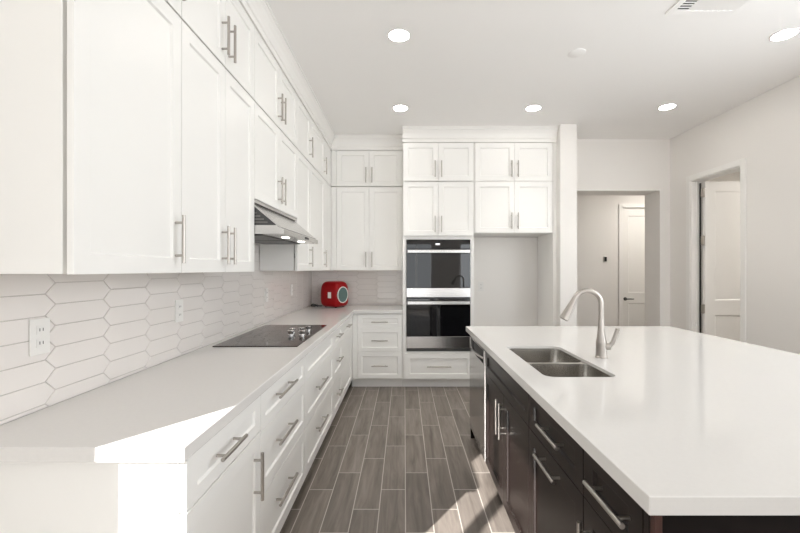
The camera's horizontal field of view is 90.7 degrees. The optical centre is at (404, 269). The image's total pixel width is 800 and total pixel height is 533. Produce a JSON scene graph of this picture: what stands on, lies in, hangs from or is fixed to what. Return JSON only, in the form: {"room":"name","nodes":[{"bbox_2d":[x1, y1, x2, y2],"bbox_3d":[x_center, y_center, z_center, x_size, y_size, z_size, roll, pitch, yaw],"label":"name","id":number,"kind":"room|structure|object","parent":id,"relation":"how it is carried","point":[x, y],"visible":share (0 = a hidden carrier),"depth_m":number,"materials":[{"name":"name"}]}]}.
{"room":"kitchen","nodes":[
{"label":"kitchen","id":0,"kind":"room"},
{"bbox_2d":[1,243,302,424],"bbox_3d":[-1.306,-0.128,0.340,0.150,3.030,9.980,0,0,0],"label":"wall","id":1,"kind":"structure","parent":0,"point":[254,243],"depth_m":2.12,"materials":[{"name":"white paint"}]},
{"bbox_2d":[0,0,185,274],"bbox_3d":[-1.043,-0.501,1.343,0.357,1.030,0.524,0,0,0],"label":"upper cabinet","id":2,"kind":"object","parent":1,"relation":"attached to","point":[90,90],"visible":1,"depth_m":1.13,"materials":[{"name":"white paint"}]},
{"bbox_2d":[0,244,311,424],"bbox_3d":[-1.227,0.133,3.154,0.007,0.676,4.128,0,0,0],"label":"tile backsplash","id":3,"kind":"structure","parent":1,"relation":"attached to","point":[105,328],"depth_m":1.65,"materials":[{"name":"tile"}]},
{"bbox_2d":[29,317,49,356],"bbox_3d":[-1.219,0.225,1.322,0.009,0.120,0.072,0,0,0],"label":"wall outlet","id":4,"kind":"object","parent":3,"relation":"attached to","point":[39,329],"visible":1,"depth_m":1.31,"materials":[{"name":"white plastic"}]},
{"bbox_2d":[36,325,45,334],"bbox_3d":[-1.216,0.203,1.322,0.002,0.030,0.032,0,0,0],"label":"receptacle","id":5,"kind":"object","parent":4,"relation":"attached to","point":[40,329],"depth_m":1.32,"materials":[{"name":"white plastic"}]},
{"bbox_2d":[36,338,45,347],"bbox_3d":[-1.216,0.247,1.322,0.002,0.030,0.032,0,0,0],"label":"receptacle","id":6,"kind":"object","parent":4,"relation":"attached to","point":[40,342],"depth_m":1.32,"materials":[{"name":"white plastic"}]},
{"bbox_2d":[175,299,182,322],"bbox_3d":[-1.219,0.225,2.140,0.009,0.120,0.072,0,0,0],"label":"wall outlet","id":7,"kind":"object","parent":3,"relation":"attached to","point":[178,303],"visible":1,"depth_m":2.13,"materials":[{"name":"white plastic"}]},
{"bbox_2d":[265,288,267,301],"bbox_3d":[-1.219,0.229,3.500,0.009,0.120,0.072,0,0,0],"label":"wall outlet","id":8,"kind":"object","parent":3,"relation":"attached to","point":[266,289],"visible":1,"depth_m":3.49,"materials":[{"name":"white plastic"}]},
{"bbox_2d":[165,0,185,16],"bbox_3d":[-1.047,-1.246,1.343,0.366,0.444,0.524,0,0,0],"label":"upper cabinet","id":9,"kind":"object","parent":1,"relation":"attached to","point":[175,5],"visible":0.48,"depth_m":1.57,"materials":[{"name":"white paint"}]},
{"bbox_2d":[180,0,253,98],"bbox_3d":[-1.047,-1.246,1.996,0.366,0.444,0.778,0,0,0],"label":"upper cabinet","id":10,"kind":"object","parent":1,"relation":"attached to","point":[224,27],"visible":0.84,"depth_m":2.01,"materials":[{"name":"white paint"}]},
{"bbox_2d":[181,20,253,272],"bbox_3d":[-1.043,-0.501,1.996,0.357,1.030,0.778,0,0,0],"label":"upper cabinet","id":11,"kind":"object","parent":1,"relation":"attached to","point":[217,114],"visible":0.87,"depth_m":1.89,"materials":[{"name":"white paint"}]},
{"bbox_2d":[253,27,296,147],"bbox_3d":[-1.047,-1.246,2.861,0.366,0.444,0.948,0,0,0],"label":"upper cabinet","id":12,"kind":"object","parent":1,"relation":"attached to","point":[273,93],"visible":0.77,"depth_m":2.76,"materials":[{"name":"white paint"}]},
{"bbox_2d":[254,101,296,217],"bbox_3d":[-1.047,-0.723,2.861,0.366,0.586,0.948,0,0,0],"label":"upper cabinet","id":13,"kind":"object","parent":1,"relation":"attached to","point":[275,156],"visible":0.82,"depth_m":2.76,"materials":[{"name":"white paint"}]},
{"bbox_2d":[254,199,317,243],"bbox_3d":[-0.974,-0.316,2.861,0.496,0.218,0.943,0,0,0],"label":"range hood","id":14,"kind":"object","parent":13,"relation":"attached to","point":[271,225],"visible":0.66,"depth_m":2.59,"materials":[{"name":"grey metal"}]},
{"bbox_2d":[260,149,313,270],"bbox_3d":[-1.043,-0.501,3.568,0.357,1.030,0.463,0,0,0],"label":"upper cabinet","id":15,"kind":"object","parent":1,"relation":"attached to","point":[273,257],"visible":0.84,"depth_m":3.38,"materials":[{"name":"white paint"}]},
{"bbox_2d":[297,96,313,162],"bbox_3d":[-1.047,-1.246,3.568,0.366,0.444,0.463,0,0,0],"label":"upper cabinet","id":16,"kind":"object","parent":1,"relation":"attached to","point":[303,118],"visible":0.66,"depth_m":3.58,"materials":[{"name":"white paint"}]},
{"bbox_2d":[310,164,330,270],"bbox_3d":[-1.043,-0.501,4.340,0.357,1.030,1.077,0,0,0],"label":"upper cabinet","id":17,"kind":"object","parent":1,"relation":"attached to","point":[320,190],"visible":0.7,"depth_m":4.30,"materials":[{"name":"white paint"}]},
{"bbox_2d":[310,117,330,185],"bbox_3d":[-1.047,-1.246,4.340,0.366,0.444,1.077,0,0,0],"label":"upper cabinet","id":18,"kind":"object","parent":1,"relation":"attached to","point":[321,161],"visible":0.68,"depth_m":4.30,"materials":[{"name":"white paint"}]},
{"bbox_2d":[331,187,402,269],"bbox_3d":[-0.626,-0.501,5.030,1.208,1.030,0.381,0,0,0],"label":"upper cabinet","id":19,"kind":"object","parent":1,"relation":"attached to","point":[367,222],"visible":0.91,"depth_m":4.89,"materials":[{"name":"white paint"}]},
{"bbox_2d":[280,381,514,532],"bbox_3d":[2.220,1.447,1.175,7.240,0.120,11.650,0,0,0],"label":"floor","id":20,"kind":"structure","parent":0,"point":[389,459],"depth_m":2.71,"materials":[{"name":"brown wood"}]},
{"bbox_2d":[0,396,263,532],"bbox_3d":[-0.896,0.950,1.373,0.669,0.873,0.564,0,0,0],"label":"base cabinet","id":21,"kind":"object","parent":20,"relation":"on","point":[216,489],"visible":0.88,"depth_m":1.09,"materials":[{"name":"white paint"}]},
{"bbox_2d":[0,305,402,461],"bbox_3d":[-0.625,0.493,3.137,1.206,0.040,4.180,0,0,0],"label":"countertop","id":22,"kind":"structure","parent":21,"relation":"on","point":[167,411],"depth_m":1.35,"materials":[{"name":"white stone"}]},
{"bbox_2d":[212,325,326,346],"bbox_3d":[-0.909,0.453,2.860,0.518,0.040,0.916,0,0,0],"label":"cooktop","id":23,"kind":"object","parent":22,"relation":"in","point":[266,335],"visible":1,"depth_m":2.74,"materials":[{"name":"black glass"}]},
{"bbox_2d":[321,281,347,307],"bbox_3d":[-0.873,0.311,4.952,0.298,0.323,0.270,0,0,30],"label":"countertop appliance","id":24,"kind":"object","parent":22,"relation":"on","point":[333,293],"visible":1,"depth_m":4.85,"materials":[{"name":"red plastic"}]},
{"bbox_2d":[337,287,347,302],"bbox_3d":[-0.770,0.314,4.872,0.133,0.204,0.189,0,0,0],"label":"grille","id":25,"kind":"object","parent":24,"relation":"attached to","point":[342,292],"depth_m":4.86,"materials":[{"name":"plastic"}]},
{"bbox_2d":[260,356,305,532],"bbox_3d":[-0.896,0.950,2.033,0.669,0.873,0.753,0,0,0],"label":"base cabinet","id":26,"kind":"object","parent":20,"relation":"on","point":[283,404],"visible":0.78,"depth_m":1.95,"materials":[{"name":"white paint"}]},
{"bbox_2d":[305,331,333,475],"bbox_3d":[-0.896,0.950,2.885,0.669,0.873,0.948,0,0,0],"label":"base cabinet","id":27,"kind":"object","parent":20,"relation":"on","point":[319,381],"visible":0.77,"depth_m":2.78,"materials":[{"name":"white paint"}]},
{"bbox_2d":[333,324,343,416],"bbox_3d":[-0.896,0.950,3.586,0.669,0.873,0.448,0,0,0],"label":"base cabinet","id":28,"kind":"object","parent":20,"relation":"on","point":[338,357],"visible":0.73,"depth_m":3.61,"materials":[{"name":"white paint"}]},
{"bbox_2d":[342,315,352,399],"bbox_3d":[-0.896,0.950,4.205,0.669,0.873,0.786,0,0,0],"label":"base cabinet","id":29,"kind":"object","parent":20,"relation":"on","point":[347,326],"visible":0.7,"depth_m":4.18,"materials":[{"name":"white paint"}]},
{"bbox_2d":[352,313,402,386],"bbox_3d":[-0.321,0.950,4.894,0.600,0.873,0.670,0,0,0],"label":"base cabinet","id":30,"kind":"object","parent":20,"relation":"on","point":[377,337],"visible":0.97,"depth_m":4.60,"materials":[{"name":"white paint"}]},
{"bbox_2d":[403,143,473,386],"bbox_3d":[0.394,-0.041,4.885,0.828,2.854,0.688,0,0,0],"label":"tall cabinet","id":31,"kind":"object","parent":20,"relation":"on","point":[438,178],"visible":0.9,"depth_m":4.59,"materials":[{"name":"white paint"}]},
{"bbox_2d":[406,240,469,350],"bbox_3d":[0.396,0.305,4.848,0.742,1.298,0.645,0,0,0],"label":"double oven","id":32,"kind":"object","parent":31,"relation":"in","point":[437,271],"visible":0.93,"depth_m":4.58,"materials":[{"name":"grey metal"}]},
{"bbox_2d":[470,336,484,460],"bbox_3d":[0.820,0.950,2.929,0.637,0.873,0.610,0,0,0],"label":"dishwasher","id":33,"kind":"object","parent":20,"relation":"on","point":[477,353],"visible":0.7,"depth_m":2.89,"materials":[{"name":"grey metal"}]},
{"bbox_2d":[485,351,529,532],"bbox_3d":[0.818,0.950,2.160,0.645,0.873,0.918,0,0,0],"label":"base cabinet","id":34,"kind":"object","parent":20,"relation":"on","point":[507,427],"visible":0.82,"depth_m":2.05,"materials":[{"name":"brown wood"}]},
{"bbox_2d":[474,143,556,325],"bbox_3d":[1.286,-0.041,4.885,0.956,2.854,0.688,0,0,0],"label":"tall cabinet","id":35,"kind":"object","parent":20,"relation":"on","point":[515,184],"visible":0.94,"depth_m":4.59,"materials":[{"name":"white paint"}]},
{"bbox_2d":[529,395,583,532],"bbox_3d":[0.818,0.950,1.442,0.645,0.873,0.515,0,0,0],"label":"base cabinet","id":36,"kind":"object","parent":20,"relation":"on","point":[556,460],"visible":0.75,"depth_m":1.43,"materials":[{"name":"brown wood"}]},
{"bbox_2d":[577,450,643,532],"bbox_3d":[0.818,0.950,1.036,0.645,0.873,0.294,0,0,0],"label":"base cabinet","id":37,"kind":"object","parent":20,"relation":"on","point":[608,508],"visible":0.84,"depth_m":1.05,"materials":[{"name":"brown wood"}]},
{"bbox_2d":[471,430,799,532],"bbox_3d":[1.193,0.950,2.053,1.314,0.873,2.406,0,0,0],"label":"kitchen island","id":38,"kind":"object","parent":20,"relation":"on","point":[652,523],"visible":0.02,"depth_m":0.86,"materials":[{"name":"brown wood"}]},
{"bbox_2d":[466,326,799,514],"bbox_3d":[1.355,0.493,2.048,1.691,0.040,2.454,0,0,0],"label":"island countertop","id":39,"kind":"structure","parent":38,"relation":"on","point":[686,422],"depth_m":1.32,"materials":[{"name":"white stone"}]},
{"bbox_2d":[510,348,611,376],"bbox_3d":[0.783,0.592,2.083,0.320,0.210,0.695,0,0,0],"label":"double sink","id":40,"kind":"object","parent":39,"relation":"in","point":[551,362],"visible":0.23,"depth_m":2.04,"materials":[{"name":"silver metal"}]},
{"bbox_2d":[560,288,619,358],"bbox_3d":[0.984,0.287,2.109,0.304,0.371,0.078,0,0,0],"label":"kitchen faucet","id":41,"kind":"object","parent":39,"relation":"on","point":[602,346],"visible":1,"depth_m":2.10,"materials":[{"name":"silver metal"}]},
{"bbox_2d":[474,237,537,325],"bbox_3d":[1.266,0.487,5.165,0.909,1.800,0.129,0,0,0],"label":"wall","id":42,"kind":"structure","parent":0,"point":[507,267],"depth_m":5.10,"materials":[{"name":"white paint"}]},
{"bbox_2d":[267,0,799,138],"bbox_3d":[1.050,-1.703,0.335,4.900,0.120,9.970,0,0,0],"label":"ceiling","id":43,"kind":"structure","parent":0,"point":[462,62],"depth_m":3.11,"materials":[{"name":"paint"}]},
{"bbox_2d":[238,0,334,149],"bbox_3d":[-0.903,-1.556,2.990,0.124,0.171,3.820,0,0,0],"label":"trim","id":44,"kind":"structure","parent":43,"relation":"attached to","point":[259,12],"depth_m":2.92,"materials":[{"name":"white paint"}]},
{"bbox_2d":[332,135,402,150],"bbox_3d":[-0.476,-1.556,4.878,0.908,0.171,0.124,0,0,0],"label":"trim","id":45,"kind":"structure","parent":43,"relation":"attached to","point":[341,142],"depth_m":4.86,"materials":[{"name":"white paint"}]},
{"bbox_2d":[388,28,409,41],"bbox_3d":[-0.038,-1.639,2.770,0.157,0.006,0.157,0,0,0],"label":"recessed light","id":46,"kind":"object","parent":43,"relation":"in","point":[397,35],"visible":1,"depth_m":2.77,"materials":[{"name":"white plastic"}]},
{"bbox_2d":[393,105,407,110],"bbox_3d":[-0.040,-1.639,4.020,0.157,0.006,0.157,0,0,0],"label":"recessed light","id":47,"kind":"object","parent":43,"relation":"in","point":[396,107],"visible":1,"depth_m":4.02,"materials":[{"name":"white"}]},
{"bbox_2d":[525,105,540,110],"bbox_3d":[1.312,-1.639,4.020,0.157,0.006,0.157,0,0,0],"label":"recessed light","id":48,"kind":"object","parent":43,"relation":"in","point":[531,107],"visible":1,"depth_m":4.02,"materials":[{"name":"white"}]},
{"bbox_2d":[568,48,585,57],"bbox_3d":[1.310,-1.639,3.000,0.124,0.007,0.124,0,0,0],"label":"smoke detector","id":49,"kind":"object","parent":43,"relation":"attached to","point":[575,53],"visible":1,"depth_m":3.00,"materials":[{"name":"paint"}]},
{"bbox_2d":[658,103,676,109],"bbox_3d":[2.655,-1.639,3.990,0.157,0.006,0.157,0,0,0],"label":"recessed light","id":50,"kind":"object","parent":43,"relation":"in","point":[666,106],"visible":1,"depth_m":3.97,"materials":[{"name":"white"}]},
{"bbox_2d":[666,0,753,13],"bbox_3d":[1.903,-1.638,2.268,0.455,0.008,0.535,0,0,0],"label":"ceiling vent","id":51,"kind":"object","parent":43,"relation":"in","point":[682,6],"visible":1,"depth_m":2.47,"materials":[{"name":"metal"}]},
{"bbox_2d":[769,28,799,40],"bbox_3d":[2.655,-1.639,2.760,0.157,0.006,0.157,0,0,0],"label":"recessed light","id":52,"kind":"object","parent":43,"relation":"in","point":[786,33],"visible":1,"depth_m":2.75,"materials":[{"name":"white"}]},
{"bbox_2d":[556,124,576,325],"bbox_3d":[1.859,-0.128,4.885,0.187,3.030,0.830,0,0,0],"label":"wall","id":53,"kind":"structure","parent":0,"point":[566,142],"depth_m":4.47,"materials":[{"name":"white paint"}]},
{"bbox_2d":[403,126,558,142],"bbox_3d":[0.872,-1.556,4.580,1.785,0.171,0.124,0,0,0],"label":"trim","id":54,"kind":"structure","parent":53,"relation":"attached to","point":[411,134],"depth_m":4.56,"materials":[{"name":"white paint"}]},
{"bbox_2d":[577,195,644,325],"bbox_3d":[3.300,0.012,6.600,4.800,2.750,0.200,0,0,0],"label":"wall","id":55,"kind":"structure","parent":0,"point":[597,215],"depth_m":6.50,"materials":[{"name":"white paint"}]},
{"bbox_2d":[619,204,644,325],"bbox_3d":[3.960,0.157,6.492,0.876,2.460,0.016,0,0,0],"label":"trim","id":56,"kind":"structure","parent":55,"relation":"attached to","point":[621,206],"depth_m":6.48,"materials":[{"name":"white paint"}]},
{"bbox_2d":[623,208,644,325],"bbox_3d":[3.960,0.184,6.517,0.750,2.385,0.097,0,0,0],"label":"door","id":57,"kind":"structure","parent":55,"relation":"in","point":[633,218],"depth_m":6.54,"materials":[{"name":"white paint"}]},
{"bbox_2d":[577,139,669,325],"bbox_3d":[2.653,-0.128,5.143,1.398,3.030,0.315,0,0,0],"label":"wall","id":58,"kind":"structure","parent":0,"point":[601,163],"depth_m":4.99,"materials":[{"name":"white paint"}]},
{"bbox_2d":[577,189,660,190],"bbox_3d":[2.663,-1.000,4.979,1.126,0.017,0.009,0,0,0],"label":"trim","id":59,"kind":"structure","parent":58,"relation":"attached to","point":[577,189],"depth_m":4.97,"materials":[{"name":"white paint"}]},
{"bbox_2d":[704,171,739,181],"bbox_3d":[4.597,0.012,3.810,2.206,2.750,3.020,0,0,0],"label":"wall","id":60,"kind":"structure","parent":0,"point":[735,176],"depth_m":5.20,"materials":[{"name":"white paint"}]},
{"bbox_2d":[670,76,799,353],"bbox_3d":[3.422,-0.128,0.325,0.140,3.030,9.950,0,0,0],"label":"wall","id":61,"kind":"structure","parent":0,"point":[764,129],"depth_m":3.69,"materials":[{"name":"white paint"}]},
{"bbox_2d":[686,157,745,342],"bbox_3d":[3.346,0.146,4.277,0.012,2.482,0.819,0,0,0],"label":"trim","id":62,"kind":"structure","parent":61,"relation":"attached to","point":[741,162],"depth_m":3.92,"materials":[{"name":"white paint"}]},
{"bbox_2d":[699,181,739,340],"bbox_3d":[3.792,0.182,4.576,0.755,2.386,0.074,0,0,0],"label":"door","id":63,"kind":"structure","parent":61,"relation":"in","point":[720,240],"depth_m":4.56,"materials":[{"name":"white paint"}]},
{"bbox_3d":[0.266,-0.128,5.280,2.995,3.030,0.100,0,0,0],"label":"wall","id":64,"kind":"structure","parent":0,"visible":0},
{"bbox_2d":[312,270,402,304],"bbox_3d":[-0.621,0.243,5.226,1.196,0.457,0.007,0,0,0],"label":"tile backsplash","id":65,"kind":"structure","parent":64,"relation":"attached to","point":[365,287],"depth_m":5.22,"materials":[{"name":"tile"}]},
{"bbox_2d":[331,150,402,186],"bbox_3d":[-0.626,-1.246,5.034,1.208,0.444,0.390,0,0,0],"label":"upper cabinet","id":66,"kind":"object","parent":64,"relation":"attached to","point":[348,168],"visible":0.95,"depth_m":4.88,"materials":[{"name":"white paint"}]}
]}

